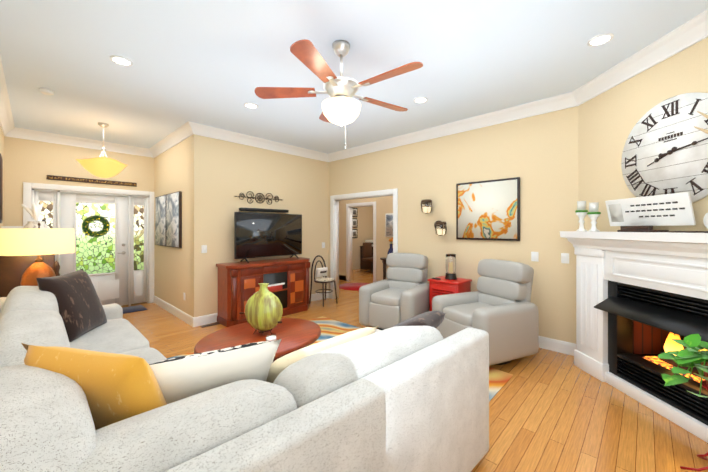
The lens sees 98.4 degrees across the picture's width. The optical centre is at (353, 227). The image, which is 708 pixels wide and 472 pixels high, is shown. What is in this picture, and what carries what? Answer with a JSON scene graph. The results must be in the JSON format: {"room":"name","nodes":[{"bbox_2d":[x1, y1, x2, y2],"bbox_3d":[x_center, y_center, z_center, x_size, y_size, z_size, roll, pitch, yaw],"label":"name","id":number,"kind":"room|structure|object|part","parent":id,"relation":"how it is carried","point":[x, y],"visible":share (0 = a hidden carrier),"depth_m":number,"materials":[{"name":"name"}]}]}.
{"room":"living room","nodes":[
{"label":"living room","id":0,"kind":"room"},
{"bbox_2d":[0,126,3,228],"bbox_3d":[-2.415,-0.036,1.765,8.506,3.020,0.130,0,0,44],"label":"wall","id":1,"kind":"structure","parent":0,"point":[1,149],"depth_m":4.48,"materials":[{"name":"paint"}]},
{"bbox_2d":[0,153,2,222],"bbox_3d":[-4.574,-0.503,3.946,0.300,0.880,0.034,0,0,44],"label":"framed picture","id":2,"kind":"object","parent":1,"relation":"attached to","point":[1,189],"visible":1,"depth_m":3.90,"materials":[{"name":"brown wood"}]},
{"bbox_2d":[0,56,15,137],"bbox_3d":[-2.284,-1.476,1.810,8.376,0.140,0.115,0,0,44],"label":"crown molding","id":3,"kind":"structure","parent":1,"relation":"attached to","point":[8,128],"depth_m":3.89,"materials":[{"name":"white wood"}]},
{"bbox_2d":[4,136,153,225],"bbox_3d":[-4.667,-0.032,5.469,0.130,3.020,2.105,0,0,44],"label":"wall","id":4,"kind":"structure","parent":0,"point":[47,158],"depth_m":5.03,"materials":[{"name":"paint"}]},
{"bbox_2d":[34,191,56,260],"bbox_3d":[-5.079,0.430,5.032,0.048,2.055,0.265,0,0,44],"label":"sidelight window","id":5,"kind":"structure","parent":4,"relation":"in","point":[48,215],"depth_m":5.05,"materials":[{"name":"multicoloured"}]},
{"bbox_3d":[-5.078,0.188,5.032,0.008,1.260,0.165,0,0,44],"label":"glass","id":6,"kind":"part","parent":5,"relation":"part of","materials":[{"name":"glass"}]},
{"bbox_2d":[16,127,147,156],"bbox_3d":[-4.621,-1.472,5.340,0.115,0.140,1.740,0,0,44],"label":"crown molding","id":7,"kind":"structure","parent":4,"relation":"attached to","point":[21,133],"depth_m":5.22,"materials":[{"name":"white wood"}]},
{"bbox_2d":[23,182,153,306],"bbox_3d":[-4.636,0.378,5.486,0.150,2.200,1.774,0,0,44],"label":"door frame","id":8,"kind":"structure","parent":4,"relation":"attached to","point":[29,189],"depth_m":5.79,"materials":[{"name":"white wood"}]},
{"bbox_2d":[47,175,136,186],"bbox_3d":[-4.601,-0.832,5.430,0.018,0.072,1.220,0,0,44],"label":"sign","id":9,"kind":"object","parent":4,"relation":"attached to","point":[73,179],"visible":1,"depth_m":5.37,"materials":[{"name":"brown wood"}]},
{"bbox_2d":[60,193,127,305],"bbox_3d":[-4.618,0.432,5.473,0.104,2.048,0.930,0,0,44],"label":"front door","id":10,"kind":"structure","parent":4,"relation":"in","point":[98,224],"depth_m":5.52,"materials":[{"name":"white"}]},
{"bbox_3d":[-4.637,0.188,5.492,0.008,1.260,0.540,0,0,44],"label":"glass","id":11,"kind":"part","parent":10,"relation":"part of","materials":[{"name":"green glass"}]},
{"bbox_2d":[131,197,146,303],"bbox_3d":[-4.197,0.431,5.953,0.048,2.055,0.265,0,0,44],"label":"sidelight window","id":12,"kind":"structure","parent":4,"relation":"in","point":[138,249],"depth_m":5.95,"materials":[{"name":"white"}]},
{"bbox_3d":[-4.197,0.189,5.952,0.008,1.260,0.165,0,0,44],"label":"glass","id":13,"kind":"part","parent":12,"relation":"part of","materials":[{"name":"glass"}]},
{"bbox_2d":[154,136,190,315],"bbox_3d":[-3.191,-0.032,5.422,2.067,3.020,0.130,0,0,44],"label":"wall","id":14,"kind":"structure","parent":0,"point":[172,265],"depth_m":5.17,"materials":[{"name":"paint"}]},
{"bbox_2d":[155,195,165,245],"bbox_3d":[-3.558,-0.134,5.649,0.670,0.915,0.048,0,0,44],"label":"art panel","id":15,"kind":"object","parent":14,"relation":"attached to","point":[160,220],"visible":0.77,"depth_m":5.62,"materials":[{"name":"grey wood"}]},
{"bbox_2d":[148,125,191,156],"bbox_3d":[-3.228,-1.472,5.291,2.196,0.140,0.115,0,0,44],"label":"crown molding","id":16,"kind":"structure","parent":14,"relation":"attached to","point":[178,135],"depth_m":5.21,"materials":[{"name":"white wood"}]},
{"bbox_2d":[154,295,191,325],"bbox_3d":[-3.198,1.408,5.320,2.196,0.140,0.025,0,0,44],"label":"baseboard","id":17,"kind":"structure","parent":14,"relation":"attached to","point":[185,317],"depth_m":5.15,"materials":[{"name":"white wood"}]},
{"bbox_2d":[166,191,181,247],"bbox_3d":[-3.045,-0.135,5.159,0.670,0.915,0.048,0,0,44],"label":"art panel","id":18,"kind":"object","parent":14,"relation":"attached to","point":[174,219],"visible":0.98,"depth_m":5.05,"materials":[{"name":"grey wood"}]},
{"bbox_2d":[191,134,327,316],"bbox_3d":[-1.472,-0.032,5.629,0.130,3.020,2.807,0,0,44],"label":"wall","id":19,"kind":"structure","parent":0,"point":[224,173],"depth_m":5.04,"materials":[{"name":"paint"}]},
{"bbox_2d":[201,245,206,252],"bbox_3d":[-2.291,0.322,4.671,0.010,0.120,0.080,0,0,44],"label":"switch plate","id":20,"kind":"object","parent":19,"relation":"attached to","point":[203,248],"visible":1,"depth_m":4.67,"materials":[{"name":"white plastic"}]},
{"bbox_2d":[184,121,327,160],"bbox_3d":[-1.510,-1.472,5.414,0.115,0.140,2.670,0,0,44],"label":"crown molding","id":21,"kind":"structure","parent":19,"relation":"attached to","point":[189,127],"depth_m":5.14,"materials":[{"name":"white wood"}]},
{"bbox_2d":[235,191,281,204],"bbox_3d":[-1.641,-0.524,5.341,0.040,0.206,0.945,0,0,44],"label":"wall decor","id":22,"kind":"object","parent":19,"relation":"attached to","point":[264,198],"visible":0.98,"depth_m":5.33,"materials":[{"name":"brown metal"}]},
{"bbox_2d":[192,291,329,326],"bbox_3d":[-1.465,1.408,5.519,0.029,0.140,2.693,0,0,44],"label":"baseboard","id":23,"kind":"structure","parent":19,"relation":"attached to","point":[211,318],"depth_m":4.73,"materials":[{"name":"white wood"}]},
{"bbox_2d":[239,208,288,212],"bbox_3d":[-1.563,-0.312,5.373,0.088,0.050,0.920,0,0,44],"label":"shelf","id":24,"kind":"object","parent":19,"relation":"attached to","point":[263,210],"visible":1,"depth_m":5.30,"materials":[{"name":"black"}]},
{"bbox_2d":[0,0,707,153],"bbox_3d":[0.742,-1.592,5.404,9.236,0.100,9.750,0,0,44],"label":"ceiling","id":25,"kind":"structure","parent":0,"point":[214,63],"depth_m":2.78,"materials":[{"name":"white paint"}]},
{"bbox_2d":[39,88,53,94],"bbox_3d":[-3.450,-1.526,3.429,0.124,0.035,0.124,0,0,44],"label":"smoke detector","id":26,"kind":"object","parent":25,"relation":"attached to","point":[45,91],"visible":1,"depth_m":3.40,"materials":[{"name":"white plastic"}]},
{"bbox_2d":[76,122,127,177],"bbox_3d":[-3.692,-1.140,4.506,0.599,0.805,0.612,0,0,44],"label":"pendant light","id":27,"kind":"object","parent":25,"relation":"hanging from","point":[103,167],"visible":1,"depth_m":4.39,"materials":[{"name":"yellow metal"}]},
{"bbox_2d":[110,55,132,65],"bbox_3d":[-2.142,-1.538,2.814,0.170,0.014,0.170,0,0,44],"label":"recessed light","id":28,"kind":"object","parent":25,"relation":"in","point":[121,60],"visible":0.98,"depth_m":2.81,"materials":[{"name":"white"}]},
{"bbox_2d":[244,103,257,108],"bbox_3d":[-1.294,-1.537,3.844,0.170,0.014,0.170,0,0,44],"label":"recessed light","id":29,"kind":"object","parent":25,"relation":"in","point":[251,105],"visible":0.98,"depth_m":3.83,"materials":[{"name":"white"}]},
{"bbox_2d":[255,39,422,149],"bbox_3d":[-0.063,-1.105,2.568,1.380,0.880,1.401,0,0,44],"label":"ceiling fan","id":30,"kind":"object","parent":25,"relation":"hanging from","point":[341,106],"visible":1,"depth_m":2.48,"materials":[{"name":"brown wood"}]},
{"bbox_2d":[414,97,427,102],"bbox_3d":[0.803,-1.537,3.677,0.170,0.014,0.170,0,0,44],"label":"recessed light","id":31,"kind":"object","parent":25,"relation":"in","point":[420,99],"visible":0.96,"depth_m":3.66,"materials":[{"name":"white plastic"}]},
{"bbox_2d":[587,33,613,45],"bbox_3d":[2.017,-1.538,2.501,0.170,0.014,0.170,0,0,44],"label":"recessed light","id":32,"kind":"object","parent":25,"relation":"in","point":[600,39],"visible":1,"depth_m":2.49,"materials":[{"name":"white plastic"}]},
{"bbox_2d":[352,206,372,269],"bbox_3d":[-0.757,-0.026,10.238,0.130,3.020,4.838,0,0,44],"label":"wall","id":33,"kind":"structure","parent":0,"point":[364,217],"depth_m":11.22,"materials":[{"name":"paint"}]},
{"bbox_2d":[352,229,356,237],"bbox_3d":[0.011,0.200,10.927,0.024,0.330,0.320,0,0,44],"label":"framed picture","id":34,"kind":"object","parent":33,"relation":"attached to","point":[354,233],"visible":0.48,"depth_m":10.92,"materials":[{"name":"black"}]},
{"bbox_2d":[352,218,356,227],"bbox_3d":[0.011,-0.180,10.927,0.024,0.330,0.320,0,0,44],"label":"framed picture","id":35,"kind":"object","parent":33,"relation":"attached to","point":[354,222],"visible":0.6,"depth_m":10.92,"materials":[{"name":"black"}]},
{"bbox_2d":[352,208,356,216],"bbox_3d":[0.011,-0.560,10.928,0.024,0.330,0.320,0,0,44],"label":"framed picture","id":36,"kind":"object","parent":33,"relation":"attached to","point":[354,212],"visible":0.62,"depth_m":10.92,"materials":[{"name":"black"}]},
{"bbox_2d":[339,196,392,280],"bbox_3d":[0.566,-0.029,7.910,5.000,3.020,0.130,0,0,44],"label":"wall","id":37,"kind":"structure","parent":0,"point":[384,205],"depth_m":7.79,"materials":[{"name":"paint"}]},
{"bbox_2d":[346,201,375,282],"bbox_3d":[0.219,0.401,8.228,1.080,2.160,0.150,0,0,44],"label":"door frame","id":38,"kind":"structure","parent":37,"relation":"attached to","point":[350,206],"depth_m":8.49,"materials":[{"name":"white wood"}]},
{"bbox_2d":[385,213,392,236],"bbox_3d":[0.915,-0.069,7.466,0.360,0.580,0.028,0,0,44],"label":"framed picture","id":39,"kind":"object","parent":37,"relation":"attached to","point":[388,224],"visible":0.54,"depth_m":7.49,"materials":[{"name":"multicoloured paper"}]},
{"bbox_2d":[122,269,707,471],"bbox_3d":[0.742,1.503,5.400,9.236,0.050,9.750,0,0,44],"label":"floor","id":40,"kind":"structure","parent":0,"point":[551,411],"depth_m":2.38,"materials":[{"name":"brown wood"}]},
{"bbox_2d":[0,254,55,297],"bbox_3d":[-3.872,0.836,3.599,0.591,1.280,0.480,0,0,44],"label":"base cabinet","id":41,"kind":"object","parent":40,"relation":"on","point":[13,269],"depth_m":3.34,"materials":[{"name":"brown wood"}]},
{"bbox_2d":[1,226,23,228],"bbox_3d":[-4.177,0.061,3.781,0.300,0.170,0.280,0,0,44],"label":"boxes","id":42,"kind":"object","parent":41,"relation":"on","point":[11,227],"visible":0.17,"depth_m":3.68,"materials":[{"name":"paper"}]},
{"bbox_2d":[21,202,48,228],"bbox_3d":[-3.810,-0.084,3.658,0.236,0.461,0.241,0,0,44],"label":"vase","id":43,"kind":"object","parent":41,"relation":"on","point":[34,211],"visible":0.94,"depth_m":3.62,"materials":[{"name":"ceramic"}]},
{"bbox_2d":[122,305,147,313],"bbox_3d":[-4.113,1.472,5.459,0.470,0.012,0.620,0,0,44],"label":"door mat","id":44,"kind":"object","parent":40,"relation":"on","point":[136,308],"visible":0.52,"depth_m":5.51,"materials":[{"name":"blue fabric"}]},
{"bbox_2d":[200,322,219,327],"bbox_3d":[-2.179,1.474,4.659,0.110,0.006,0.300,0,0,44],"label":"floor vent","id":45,"kind":"object","parent":40,"relation":"in","point":[211,324],"visible":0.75,"depth_m":4.62,"materials":[{"name":"brown metal"}]},
{"bbox_2d":[216,257,309,326],"bbox_3d":[-1.623,1.018,5.346,0.982,0.920,1.560,0,0,44],"label":"tv stand","id":46,"kind":"object","parent":40,"relation":"on","point":[287,279],"visible":0.81,"depth_m":4.83,"materials":[{"name":"brown wood"}]},
{"bbox_2d":[234,212,301,262],"bbox_3d":[-1.427,0.151,5.256,0.261,0.807,1.280,0,0,44],"label":"tv","id":47,"kind":"object","parent":46,"relation":"on","point":[256,235],"visible":1,"depth_m":5.17,"materials":[{"name":"black plastic"}]},
{"bbox_2d":[309,255,337,306],"bbox_3d":[-0.584,1.012,5.999,0.429,0.935,0.428,0,0,44],"label":"bentwood chair","id":48,"kind":"object","parent":40,"relation":"on","point":[321,272],"visible":1,"depth_m":5.98,"materials":[{"name":"brown metal"}]},
{"bbox_2d":[315,267,327,277],"bbox_3d":[-0.636,0.874,6.049,0.107,0.194,0.300,0,0,44],"label":"pillow","id":49,"kind":"object","parent":48,"relation":"on","point":[320,272],"depth_m":6.01,"materials":[{"name":"grey fabric"}]},
{"bbox_2d":[167,316,512,401],"bbox_3d":[-0.353,1.470,3.139,2.930,0.012,2.570,0,0,44],"label":"rug","id":50,"kind":"object","parent":40,"relation":"on","point":[332,328],"visible":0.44,"depth_m":4.12,"materials":[{"name":"multicoloured fabric"}]},
{"bbox_2d":[0,269,488,471],"bbox_3d":[-1.234,0.935,2.435,3.712,1.054,2.449,0,0,44],"label":"sofa","id":51,"kind":"object","parent":50,"relation":"on","point":[89,382],"visible":1,"depth_m":1.19,"materials":[{"name":"fabric"}]},
{"bbox_2d":[194,318,320,361],"bbox_3d":[-0.848,1.227,2.846,0.940,0.472,1.160,0,0,44],"label":"coffee table","id":52,"kind":"object","parent":50,"relation":"on","point":[293,334],"visible":0.4,"depth_m":2.79,"materials":[{"name":"brown wood"}]},
{"bbox_2d":[239,283,282,333],"bbox_3d":[-0.852,0.755,2.870,0.390,0.467,0.161,0,0,1],"label":"vase","id":53,"kind":"object","parent":52,"relation":"on","point":[263,310],"visible":1,"depth_m":2.82,"materials":[{"name":"green ceramic"}]},
{"bbox_2d":[266,334,275,340],"bbox_3d":[-0.732,0.967,2.693,0.090,0.048,0.102,0,0,44],"label":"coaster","id":54,"kind":"object","parent":52,"relation":"on","point":[271,337],"visible":0.79,"depth_m":2.67,"materials":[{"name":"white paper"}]},
{"bbox_2d":[339,283,369,290],"bbox_3d":[0.100,1.475,7.711,1.000,0.012,1.000,0,0,44],"label":"rug","id":55,"kind":"object","parent":40,"relation":"on","point":[352,286],"visible":0.6,"depth_m":7.67,"materials":[{"name":"red fabric"}]},
{"bbox_2d":[360,246,372,269],"bbox_3d":[0.757,1.070,11.159,0.760,0.830,0.790,0,0,44],"label":"office desk","id":56,"kind":"object","parent":40,"relation":"on","point":[367,265],"visible":0.21,"depth_m":11.00,"materials":[{"name":"brown wood"}]},
{"bbox_2d":[362,242,372,271],"bbox_3d":[0.621,0.975,10.142,0.551,0.983,0.532,0,0,44],"label":"office chair","id":57,"kind":"object","parent":40,"relation":"on","point":[367,250],"visible":0.85,"depth_m":10.18,"materials":[{"name":"brown wood"}]},
{"bbox_2d":[380,258,385,279],"bbox_3d":[0.883,1.110,7.301,0.760,0.740,0.300,0,0,44],"label":"table","id":58,"kind":"object","parent":40,"relation":"on","point":[384,266],"visible":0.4,"depth_m":7.33,"materials":[{"name":"brown wood"}]},
{"bbox_2d":[387,237,392,254],"bbox_3d":[0.890,0.480,7.309,0.190,0.521,0.190,0,0,44],"label":"vase","id":59,"kind":"object","parent":58,"relation":"on","point":[390,250],"visible":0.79,"depth_m":7.28,"materials":[{"name":"blue ceramic"}]},
{"bbox_2d":[359,253,428,329],"bbox_3d":[0.657,0.934,4.538,0.860,1.087,0.937,0,0,34],"label":"recliner","id":60,"kind":"object","parent":40,"relation":"on","point":[399,294],"visible":0.88,"depth_m":4.33,"materials":[{"name":"grey leather"}]},
{"bbox_2d":[427,276,471,310],"bbox_3d":[1.355,1.102,4.331,0.470,0.750,0.447,0,0,44],"label":"side table","id":61,"kind":"object","parent":40,"relation":"on","point":[443,286],"visible":0.42,"depth_m":4.22,"materials":[{"name":"red paint"}]},
{"bbox_2d":[445,254,456,279],"bbox_3d":[1.382,0.551,4.359,0.170,0.352,0.170,0,0,44],"label":"hurricane lantern","id":62,"kind":"object","parent":61,"relation":"on","point":[450,266],"visible":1,"depth_m":4.30,"materials":[{"name":"black"}]},
{"bbox_2d":[432,259,538,365],"bbox_3d":[1.538,0.933,3.596,0.937,1.087,0.860,0,0,-24],"label":"recliner","id":63,"kind":"object","parent":40,"relation":"on","point":[500,308],"visible":0.85,"depth_m":3.40,"materials":[{"name":"grey leather"}]},
{"bbox_2d":[560,231,707,442],"bbox_3d":[2.651,0.755,2.383,0.742,1.440,2.010,0,0,-1],"label":"fireplace","id":64,"kind":"object","parent":40,"relation":"on","point":[641,300],"visible":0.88,"depth_m":2.60,"materials":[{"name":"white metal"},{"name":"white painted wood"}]},
{"bbox_2d":[575,201,587,230],"bbox_3d":[2.414,-0.124,3.239,0.114,0.320,0.114,0,0,44],"label":"candle holder","id":65,"kind":"object","parent":64,"relation":"on","point":[581,211],"visible":1,"depth_m":3.21,"materials":[{"name":"white ceramic"}]},
{"bbox_2d":[587,202,600,231],"bbox_3d":[2.417,-0.110,3.079,0.114,0.292,0.114,0,0,44],"label":"candle holder","id":66,"kind":"object","parent":64,"relation":"on","point":[593,213],"visible":1,"depth_m":3.06,"materials":[{"name":"white ceramic"}]},
{"bbox_2d":[605,192,695,231],"bbox_3d":[2.472,-0.115,2.600,0.554,0.301,0.554,0,0,44],"label":"sign","id":67,"kind":"object","parent":64,"relation":"on","point":[643,214],"visible":0.98,"depth_m":2.53,"materials":[{"name":"white painted wood"}]},
{"bbox_2d":[668,231,703,232],"bbox_3d":[2.475,0.028,2.265,0.120,0.012,0.170,0,0,-1],"label":"tray","id":68,"kind":"object","parent":64,"relation":"on","point":[686,231],"visible":1,"depth_m":2.22,"materials":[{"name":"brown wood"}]},
{"bbox_2d":[703,212,707,232],"bbox_3d":[2.472,-0.047,2.080,0.116,0.162,0.116,0,0,44],"label":"plaque","id":69,"kind":"object","parent":64,"relation":"on","point":[705,220],"visible":1,"depth_m":2.13,"materials":[{"name":"white"}]},
{"bbox_2d":[680,380,707,470],"bbox_3d":[2.175,1.217,1.853,0.282,0.513,0.235,0,0,44],"label":"plant stand","id":70,"kind":"object","parent":40,"relation":"on","point":[705,386],"visible":0.83,"depth_m":1.86,"materials":[{"name":"red metal"}]},
{"bbox_2d":[658,334,707,397],"bbox_3d":[2.096,0.836,1.832,0.392,0.336,0.442,0,0,44],"label":"pothos plant","id":71,"kind":"object","parent":70,"relation":"on","point":[691,355],"visible":1,"depth_m":1.90,"materials":[{"name":"green plant"}]},
{"bbox_3d":[-3.347,1.146,3.244,0.400,0.660,0.540,0,0,44],"label":"end table","id":72,"kind":"object","parent":40,"relation":"on","visible":0},
{"bbox_2d":[0,223,74,285],"bbox_3d":[-3.347,0.378,3.245,0.570,0.875,0.570,0,0,44],"label":"table lamp","id":73,"kind":"object","parent":72,"relation":"on","point":[38,242],"visible":0.67,"depth_m":3.10,"materials":[{"name":"ceramic"},{"name":"fabric"}]},
{"bbox_2d":[328,106,577,343],"bbox_3d":[1.063,-0.032,5.055,4.326,3.020,0.130,0,0,44],"label":"wall","id":74,"kind":"structure","parent":0,"point":[537,155],"depth_m":4.12,"materials":[{"name":"paint"}]},
{"bbox_2d":[330,188,397,298],"bbox_3d":[0.179,0.399,5.901,1.720,2.160,0.170,0,0,44],"label":"trim","id":75,"kind":"structure","parent":74,"relation":"attached to","point":[334,235],"depth_m":6.38,"materials":[{"name":"white wood"}]},
{"bbox_2d":[421,199,431,213],"bbox_3d":[1.106,-0.339,4.757,0.267,0.233,0.238,0,0,44],"label":"sconce","id":76,"kind":"object","parent":74,"relation":"attached to","point":[426,206],"visible":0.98,"depth_m":4.64,"materials":[{"name":"white glass"}]},
{"bbox_2d":[434,221,446,235],"bbox_3d":[1.279,0.001,4.591,0.267,0.233,0.238,0,0,44],"label":"sconce","id":77,"kind":"object","parent":74,"relation":"attached to","point":[440,228],"visible":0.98,"depth_m":4.48,"materials":[{"name":"white glass"}]},
{"bbox_2d":[456,177,519,240],"bbox_3d":[1.822,-0.243,4.212,0.850,0.820,0.038,0,0,44],"label":"picture","id":78,"kind":"object","parent":74,"relation":"attached to","point":[488,210],"visible":0.96,"depth_m":4.16,"materials":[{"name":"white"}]},
{"bbox_2d":[531,252,538,261],"bbox_3d":[2.258,0.356,3.813,0.080,0.120,0.010,0,0,44],"label":"switch plate","id":79,"kind":"object","parent":74,"relation":"attached to","point":[534,256],"visible":1,"depth_m":3.81,"materials":[{"name":"white plastic"}]},
{"bbox_2d":[539,336,575,354],"bbox_3d":[1.662,1.407,4.379,2.527,0.140,0.016,0,0,44],"label":"baseboard","id":80,"kind":"structure","parent":74,"relation":"attached to","point":[564,347],"depth_m":3.65,"materials":[{"name":"white wood"}]},
{"bbox_2d":[561,253,568,263],"bbox_3d":[2.485,0.356,3.596,0.080,0.120,0.010,0,0,44],"label":"switch plate","id":81,"kind":"object","parent":74,"relation":"attached to","point":[564,257],"visible":1,"depth_m":3.59,"materials":[{"name":"white plastic"}]},
{"bbox_2d":[578,38,707,231],"bbox_3d":[2.663,-0.035,2.711,0.130,3.020,1.713,0,0,-1],"label":"wall","id":82,"kind":"structure","parent":0,"point":[601,131],"depth_m":2.97,"materials":[{"name":"paint"}]},
{"bbox_2d":[328,9,707,161],"bbox_3d":[1.045,-1.474,3.862,5.952,0.140,1.622,0,0,44],"label":"crown molding","id":83,"kind":"structure","parent":82,"relation":"attached to","point":[689,33],"depth_m":3.44,"materials":[{"name":"white wood"}]},
{"bbox_2d":[621,92,707,202],"bbox_3d":[2.580,-0.615,2.483,0.040,0.890,0.890,0,0,-1],"label":"clock","id":84,"kind":"object","parent":82,"relation":"attached to","point":[665,150],"visible":0.96,"depth_m":2.48,"materials":[{"name":"white wood"}]}
]}

